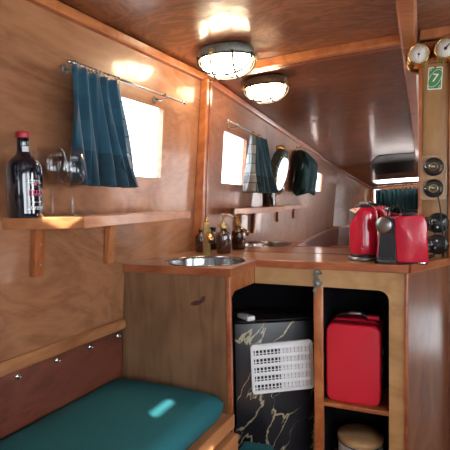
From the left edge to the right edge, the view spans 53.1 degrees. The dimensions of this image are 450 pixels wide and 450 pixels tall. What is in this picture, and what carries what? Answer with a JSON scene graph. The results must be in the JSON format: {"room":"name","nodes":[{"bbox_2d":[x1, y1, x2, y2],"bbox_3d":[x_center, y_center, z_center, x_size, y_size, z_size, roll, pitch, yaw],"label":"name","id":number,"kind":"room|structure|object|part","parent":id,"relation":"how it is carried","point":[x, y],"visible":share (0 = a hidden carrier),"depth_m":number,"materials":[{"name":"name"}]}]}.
{"room":"ship interior","nodes":[
{"label":"ship interior","id":0,"kind":"room"},
{"bbox_2d":[0,0,200,377],"bbox_3d":[-1.991,0.371,-1.063,0.800,2.071,8.430,0,3,23],"label":"wall","id":1,"kind":"structure","parent":0,"point":[77,292],"depth_m":1.78,"materials":[{"name":"brown wood"}]},
{"bbox_2d":[0,329,122,438],"bbox_3d":[-2.144,1.046,-1.114,0.432,0.734,7.342,0,3,24],"label":"backrest panel","id":2,"kind":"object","parent":1,"relation":"attached to","point":[28,394],"depth_m":1.79,"materials":[{"name":"red wood"}]},
{"bbox_2d":[0,318,125,376],"bbox_3d":[-2.124,0.656,-1.146,0.422,0.045,7.342,0,3,23],"label":"trim","id":3,"kind":"structure","parent":1,"relation":"attached to","point":[13,364],"depth_m":1.77,"materials":[{"name":"brown wood"}]},
{"bbox_2d":[3,211,189,276],"bbox_3d":[-0.435,0.061,1.935,0.279,0.221,0.992,0,3,23],"label":"wall shelf","id":4,"kind":"object","parent":1,"relation":"attached to","point":[110,221],"visible":1,"depth_m":1.64,"materials":[{"name":"brown wood"}]},
{"bbox_2d":[5,131,43,217],"bbox_3d":[-0.659,-0.165,1.478,0.114,0.282,0.112,0,3,23],"label":"wine bottle","id":5,"kind":"object","parent":4,"relation":"on","point":[23,172],"visible":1,"depth_m":1.44,"materials":[{"name":"black glass"}]},
{"bbox_2d":[29,183,40,195],"bbox_3d":[-0.612,-0.114,1.452,0.005,0.041,0.044,1,3,31],"label":"print","id":6,"kind":"object","parent":5,"relation":"on","point":[34,188],"depth_m":1.45},
{"bbox_2d":[70,64,138,187],"bbox_3d":[-0.473,-0.372,1.784,0.117,0.436,0.471,0,3,17],"label":"curtain","id":7,"kind":"object","parent":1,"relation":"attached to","point":[101,151],"visible":1,"depth_m":1.76,"materials":[{"name":"fabric"}]},
{"bbox_2d":[26,0,204,80],"bbox_3d":[-1.927,-0.415,-1.157,0.597,0.485,8.390,0,3,23],"label":"trim","id":8,"kind":"structure","parent":1,"relation":"attached to","point":[56,7],"depth_m":1.89,"materials":[{"name":"brown wood"}]},
{"bbox_2d":[61,59,185,104],"bbox_3d":[-0.411,-0.613,2.018,0.074,0.041,0.813,0,3,27],"label":"curtain rod","id":9,"kind":"object","parent":1,"relation":"attached to","point":[64,68],"visible":0.81,"depth_m":1.85,"materials":[{"name":"grey metal"}]},
{"bbox_2d":[58,0,449,72],"bbox_3d":[-0.534,-0.519,-0.780,2.872,0.518,10.200,0,3,23],"label":"ceiling","id":10,"kind":"structure","parent":0,"point":[178,29],"depth_m":1.94,"materials":[{"name":"brown wood"}]},
{"bbox_2d":[196,41,258,80],"bbox_3d":[0.011,-0.801,2.227,0.302,0.150,0.226,0,3,15],"label":"ceiling lamp","id":11,"kind":"object","parent":10,"relation":"attached to","point":[229,58],"visible":1,"depth_m":2.16,"materials":[{"name":"white glass"}]},
{"bbox_3d":[0.008,-0.789,2.234,0.256,0.093,0.179,0,3,15],"label":"lamp glass","id":12,"kind":"part","parent":11,"relation":"part of","materials":[{"name":"beige glass"}]},
{"bbox_2d":[211,35,449,449],"bbox_3d":[0.915,0.134,2.260,2.720,2.120,0.030,0,3,23],"label":"wall","id":13,"kind":"structure","parent":0,"point":[418,36],"depth_m":2.20,"materials":[{"name":"brown wood"}]},
{"bbox_2d":[192,79,209,250],"bbox_3d":[-0.142,-0.350,2.639,0.125,1.004,0.034,0,3,23],"label":"trim","id":14,"kind":"structure","parent":13,"relation":"attached to","point":[200,190],"depth_m":2.62,"materials":[{"name":"brown wood"}]},
{"bbox_2d":[204,34,400,79],"bbox_3d":[0.371,-0.875,2.381,1.047,0.081,0.044,0,3,23],"label":"trim","id":15,"kind":"structure","parent":13,"relation":"attached to","point":[394,40],"depth_m":2.30,"materials":[{"name":"brown wood"}]},
{"bbox_2d":[205,46,418,253],"bbox_3d":[0.416,-0.363,2.423,1.175,1.030,0.008,0,3,23],"label":"wall mirror","id":16,"kind":"object","parent":13,"relation":"attached to","point":[294,148],"visible":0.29,"depth_m":2.40,"materials":[{"name":"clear mirror"}]},
{"bbox_2d":[395,0,416,49],"bbox_3d":[-0.539,-0.696,-1.117,0.072,0.058,7.196,0,3,23],"label":"trim","id":17,"kind":"structure","parent":13,"relation":"attached to","point":[406,9],"depth_m":1.85,"materials":[{"name":"brown wood"}]},
{"bbox_2d":[406,43,431,68],"bbox_3d":[0.907,-0.794,2.107,0.114,0.114,0.055,0,3,23],"label":"dial","id":18,"kind":"object","parent":13,"relation":"attached to","point":[418,56],"visible":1,"depth_m":2.09,"materials":[{"name":"gold metal"}]},
{"bbox_2d":[418,68,421,214],"bbox_3d":[0.943,-0.302,2.174,0.016,0.917,0.032,0,3,23],"label":"trim","id":19,"kind":"structure","parent":13,"relation":"attached to","point":[420,70],"depth_m":2.15,"materials":[{"name":"brown wood"}]},
{"bbox_2d":[409,40,438,66],"bbox_3d":[1.005,-0.812,2.115,0.257,0.100,0.038,0,3,23],"label":"trim","id":20,"kind":"structure","parent":13,"relation":"attached to","point":[431,44],"depth_m":2.11,"materials":[{"name":"brown wood"}]},
{"bbox_2d":[420,154,446,199],"bbox_3d":[0.986,-0.225,2.130,0.112,0.211,0.033,0,3,23],"label":"socket plate","id":21,"kind":"object","parent":13,"relation":"attached to","point":[433,168],"visible":1,"depth_m":2.12,"materials":[{"name":"beige wood"}]},
{"bbox_2d":[423,179,443,197],"bbox_3d":[0.986,-0.173,2.128,0.088,0.087,0.017,0,3,23],"label":"socket","id":22,"kind":"object","parent":21,"relation":"attached to","point":[432,188],"depth_m":2.12,"materials":[{"name":"black plastic"}]},
{"bbox_2d":[423,157,443,175],"bbox_3d":[0.984,-0.275,2.123,0.088,0.087,0.017,0,3,23],"label":"socket","id":23,"kind":"object","parent":21,"relation":"attached to","point":[432,166],"depth_m":2.12,"materials":[{"name":"black plastic"}]},
{"bbox_2d":[437,195,443,254],"bbox_3d":[1.005,0.006,2.101,0.029,0.293,0.018,0,3,23],"label":"cable","id":24,"kind":"object","parent":21,"relation":"hanging from","point":[437,195],"visible":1,"depth_m":2.09,"materials":[{"name":"black plastic"}]},
{"bbox_2d":[442,195,448,257],"bbox_3d":[1.023,0.006,2.089,0.025,0.293,0.018,0,3,23],"label":"cable","id":25,"kind":"object","parent":21,"relation":"hanging from","point":[447,195],"visible":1,"depth_m":2.08,"materials":[{"name":"black plastic"}]},
{"bbox_2d":[420,25,449,42],"bbox_3d":[1.478,-0.873,1.894,1.204,0.080,0.056,0,3,23],"label":"trim","id":26,"kind":"structure","parent":13,"relation":"attached to","point":[432,34],"depth_m":2.09,"materials":[{"name":"brown wood"}]},
{"bbox_2d":[427,66,442,89],"bbox_3d":[0.988,-0.691,2.115,0.067,0.107,0.007,0,3,23],"label":"card","id":27,"kind":"object","parent":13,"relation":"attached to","point":[435,74],"visible":1,"depth_m":2.12,"materials":[{"name":"green paper"}]},
{"bbox_2d":[422,63,448,257],"bbox_3d":[1.004,-0.314,2.150,0.114,0.941,0.026,0,3,23],"label":"wall panel","id":28,"kind":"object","parent":13,"relation":"attached to","point":[435,103],"depth_m":2.13,"materials":[{"name":"beige wood"}]},
{"bbox_2d":[427,213,448,237],"bbox_3d":[0.991,0.011,2.122,0.126,0.138,0.068,0,3,23],"label":"wall socket","id":29,"kind":"object","parent":13,"relation":"attached to","point":[434,224],"visible":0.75,"depth_m":2.12,"materials":[{"name":"black plastic"}]},
{"bbox_2d":[428,234,448,255],"bbox_3d":[0.993,0.102,2.127,0.126,0.113,0.068,0,3,23],"label":"wall socket","id":30,"kind":"object","parent":13,"relation":"attached to","point":[434,242],"visible":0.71,"depth_m":2.13,"materials":[{"name":"black plastic"}]},
{"bbox_2d":[388,205,434,257],"bbox_3d":[0.874,0.032,2.111,0.253,0.257,0.033,-1,3,-10],"label":"power cord","id":31,"kind":"object","parent":30,"relation":"attached to","point":[392,205],"visible":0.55,"depth_m":2.11,"materials":[{"name":"black plastic"}]},
{"bbox_2d":[432,37,449,63],"bbox_3d":[1.009,-0.803,2.062,0.114,0.114,0.055,0,3,23],"label":"dial","id":32,"kind":"object","parent":13,"relation":"attached to","point":[441,49],"visible":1,"depth_m":2.05,"materials":[{"name":"gold metal"}]},
{"bbox_2d":[448,62,449,257],"bbox_3d":[1.066,-0.302,2.113,0.029,0.917,0.046,0,3,23],"label":"trim","id":33,"kind":"structure","parent":13,"relation":"attached to","point":[449,62],"depth_m":2.11,"materials":[{"name":"brown wood"}]},
{"bbox_3d":[-0.574,1.385,-0.682,3.300,0.040,10.350,0,3,23],"label":"floor","id":34,"kind":"structure","parent":0,"visible":0},
{"bbox_2d":[187,413,237,449],"bbox_3d":[-1.651,1.181,-0.777,0.591,0.414,6.389,0,3,27],"label":"bench","id":35,"kind":"object","parent":34,"relation":"on","point":[218,436],"visible":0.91,"depth_m":1.83,"materials":[{"name":"brown wood"}]},
{"bbox_2d":[0,378,223,449],"bbox_3d":[-0.627,0.802,1.293,0.553,0.114,1.724,0,3,27],"label":"bench cushion","id":36,"kind":"object","parent":35,"relation":"on","point":[120,414],"visible":1,"depth_m":1.69,"materials":[{"name":"teal fabric"}]},
{"bbox_3d":[-0.151,1.005,1.561,0.040,0.190,0.839,0,3,27],"label":"drawer","id":37,"kind":"part","parent":35,"relation":"part of","materials":[{"name":"brown wood"}]},
{"bbox_2d":[239,441,273,449],"bbox_3d":[0.134,1.109,2.004,0.144,0.225,0.137,0,3,19],"label":"footstool","id":38,"kind":"object","parent":34,"relation":"on","point":[246,445],"visible":1,"depth_m":2.03,"materials":[{"name":"teal fabric"}]},
{"bbox_2d":[232,307,314,449],"bbox_3d":[0.239,0.830,2.306,0.412,0.748,0.282,-1,3,-7],"label":"mini fridge","id":39,"kind":"object","parent":34,"relation":"on","point":[273,352],"visible":0.94,"depth_m":2.18,"materials":[{"name":"black plastic"}]},
{"bbox_2d":[237,312,254,320],"bbox_3d":[0.103,0.450,2.213,0.044,0.024,0.096,-3,3,-31],"label":"remote control","id":40,"kind":"object","parent":39,"relation":"on","point":[244,316],"visible":1,"depth_m":2.19,"materials":[{"name":"white plastic"}]},
{"bbox_3d":[0.276,0.682,2.170,0.313,0.249,0.016,-1,3,-7],"label":"grille frame","id":41,"kind":"part","parent":39,"relation":"part of","materials":[{"name":"white plastic"}]},
{"bbox_2d":[122,265,448,449],"bbox_3d":[0.279,0.707,2.181,1.472,1.006,0.650,0,3,23],"label":"base cabinet","id":42,"kind":"object","parent":34,"relation":"on","point":[177,332],"visible":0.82,"depth_m":2.06,"materials":[{"name":"brown wood"}]},
{"bbox_3d":[-0.254,0.721,2.070,0.582,1.006,0.018,0,3,23],"label":"panel","id":43,"kind":"part","parent":42,"relation":"part of","materials":[{"name":"brown wood"}]},
{"bbox_3d":[0.024,0.722,1.949,0.020,1.006,0.020,0,3,23],"label":"corner post","id":44,"kind":"part","parent":42,"relation":"part of","materials":[{"name":"brown wood"}]},
{"bbox_3d":[0.078,0.257,2.070,0.017,0.091,0.289,0,3,23],"label":"rail","id":45,"kind":"part","parent":42,"relation":"part of","materials":[{"name":"brown wood"}]},
{"bbox_2d":[123,251,449,276],"bbox_3d":[0.304,0.186,2.133,1.419,0.036,0.666,0,3,23],"label":"countertop","id":46,"kind":"structure","parent":42,"relation":"on","point":[339,262],"depth_m":2.07,"materials":[{"name":"brown wood"}]},
{"bbox_2d":[195,229,202,252],"bbox_3d":[-0.136,0.088,2.595,0.072,0.134,0.072,0,3,23],"label":"soap bottle","id":47,"kind":"object","parent":46,"relation":"on","point":[199,237],"visible":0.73,"depth_m":2.56,"materials":[{"name":"brown glass"}]},
{"bbox_2d":[165,256,244,266],"bbox_3d":[-0.095,0.237,2.187,0.391,0.132,0.383,0,3,23],"label":"sink","id":48,"kind":"object","parent":46,"relation":"in","point":[195,261],"visible":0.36,"depth_m":2.33,"materials":[{"name":"metal"}]},
{"bbox_2d":[202,217,213,255],"bbox_3d":[-0.092,0.063,2.403,0.052,0.204,0.112,-2,3,-14],"label":"tap","id":49,"kind":"object","parent":46,"relation":"on","point":[208,239],"visible":1,"depth_m":2.41,"materials":[{"name":"gold metal"}]},
{"bbox_3d":[-0.082,0.066,2.386,0.032,0.056,0.073,-2,3,-20],"label":"spout","id":50,"kind":"part","parent":49,"relation":"part of","materials":[{"name":"gold metal"}]},
{"bbox_2d":[216,214,233,253],"bbox_3d":[-0.005,0.049,2.501,0.084,0.218,0.095,-2,3,-23],"label":"soap bottle","id":51,"kind":"object","parent":46,"relation":"on","point":[223,237],"visible":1,"depth_m":2.48,"materials":[{"name":"brown glass"}]},
{"bbox_2d":[348,201,387,260],"bbox_3d":[0.674,0.026,2.130,0.177,0.276,0.151,0,3,23],"label":"kettle","id":52,"kind":"object","parent":46,"relation":"on","point":[363,233],"visible":0.9,"depth_m":2.08,"materials":[{"name":"red metal"}]},
{"bbox_3d":[0.610,-0.048,2.133,0.043,0.074,0.096,-1,3,4],"label":"spout","id":53,"kind":"part","parent":52,"relation":"part of","materials":[{"name":"grey metal"}]},
{"bbox_3d":[0.657,-0.091,2.128,0.088,0.013,0.088,0,3,23],"label":"lid","id":54,"kind":"part","parent":52,"relation":"part of","materials":[{"name":"black plastic"}]},
{"bbox_3d":[0.744,0.012,2.153,0.065,0.207,0.029,-2,3,-14],"label":"handle","id":55,"kind":"part","parent":52,"relation":"part of","materials":[{"name":"red plastic"}]},
{"bbox_2d":[374,212,428,264],"bbox_3d":[0.774,0.057,1.978,0.220,0.226,0.124,0,3,20],"label":"coffee machine","id":56,"kind":"object","parent":46,"relation":"on","point":[404,238],"visible":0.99,"depth_m":1.95,"materials":[{"name":"red plastic"}]},
{"bbox_2d":[374,257,395,263],"bbox_3d":[0.711,0.158,1.999,0.088,0.024,0.064,0,3,20],"label":"drip tray","id":57,"kind":"object","parent":56,"relation":"on","point":[378,260],"depth_m":1.97,"materials":[{"name":"black plastic"}]},
{"bbox_3d":[0.719,0.066,1.996,0.078,0.192,0.033,0,3,25],"label":"panel","id":58,"kind":"part","parent":56,"relation":"part of","materials":[{"name":"black plastic"}]},
{"bbox_3d":[0.812,-0.049,1.974,0.058,0.014,0.046,0,3,20],"label":"lever","id":59,"kind":"part","parent":56,"relation":"part of","materials":[{"name":"plastic"}]},
{"bbox_2d":[313,270,322,294],"bbox_3d":[0.426,0.259,2.066,0.048,0.122,0.025,0,3,23],"label":"latch","id":60,"kind":"object","parent":42,"relation":"attached to","point":[317,282],"visible":1,"depth_m":2.07,"materials":[{"name":"grey metal"}]},
{"bbox_3d":[0.476,0.707,2.094,0.694,1.006,0.018,0,3,23],"label":"frame","id":61,"kind":"part","parent":42,"relation":"part of","materials":[{"name":"brown wood"}]},
{"bbox_2d":[326,310,382,406],"bbox_3d":[0.627,0.619,2.159,0.252,0.413,0.190,0,3,23],"label":"case","id":62,"kind":"object","parent":42,"relation":"on","point":[354,339],"visible":1,"depth_m":2.08,"materials":[{"name":"red plastic"},{"name":"black plastic"},{"name":"grey metal"}]},
{"bbox_3d":[0.616,0.435,2.158,0.150,0.037,0.018,0,3,23],"label":"handle","id":63,"kind":"part","parent":62,"relation":"part of","materials":[{"name":"black plastic"}]},
{"bbox_2d":[324,387,388,415],"bbox_3d":[0.652,0.835,2.188,0.290,0.020,0.279,0,3,23],"label":"shelf","id":64,"kind":"object","parent":42,"relation":"attached to","point":[382,408],"depth_m":2.08,"materials":[{"name":"brown wood"}]},
{"bbox_3d":[0.931,0.701,2.070,0.369,1.006,0.018,-3,4,-39],"label":"panel","id":65,"kind":"part","parent":42,"relation":"part of","materials":[{"name":"brown wood"}]},
{"bbox_2d":[338,423,383,449],"bbox_3d":[0.656,1.106,2.179,0.214,0.196,0.214,0,3,23],"label":"canister","id":66,"kind":"object","parent":34,"relation":"on","point":[351,436],"visible":1,"depth_m":2.14,"materials":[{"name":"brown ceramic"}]}
]}

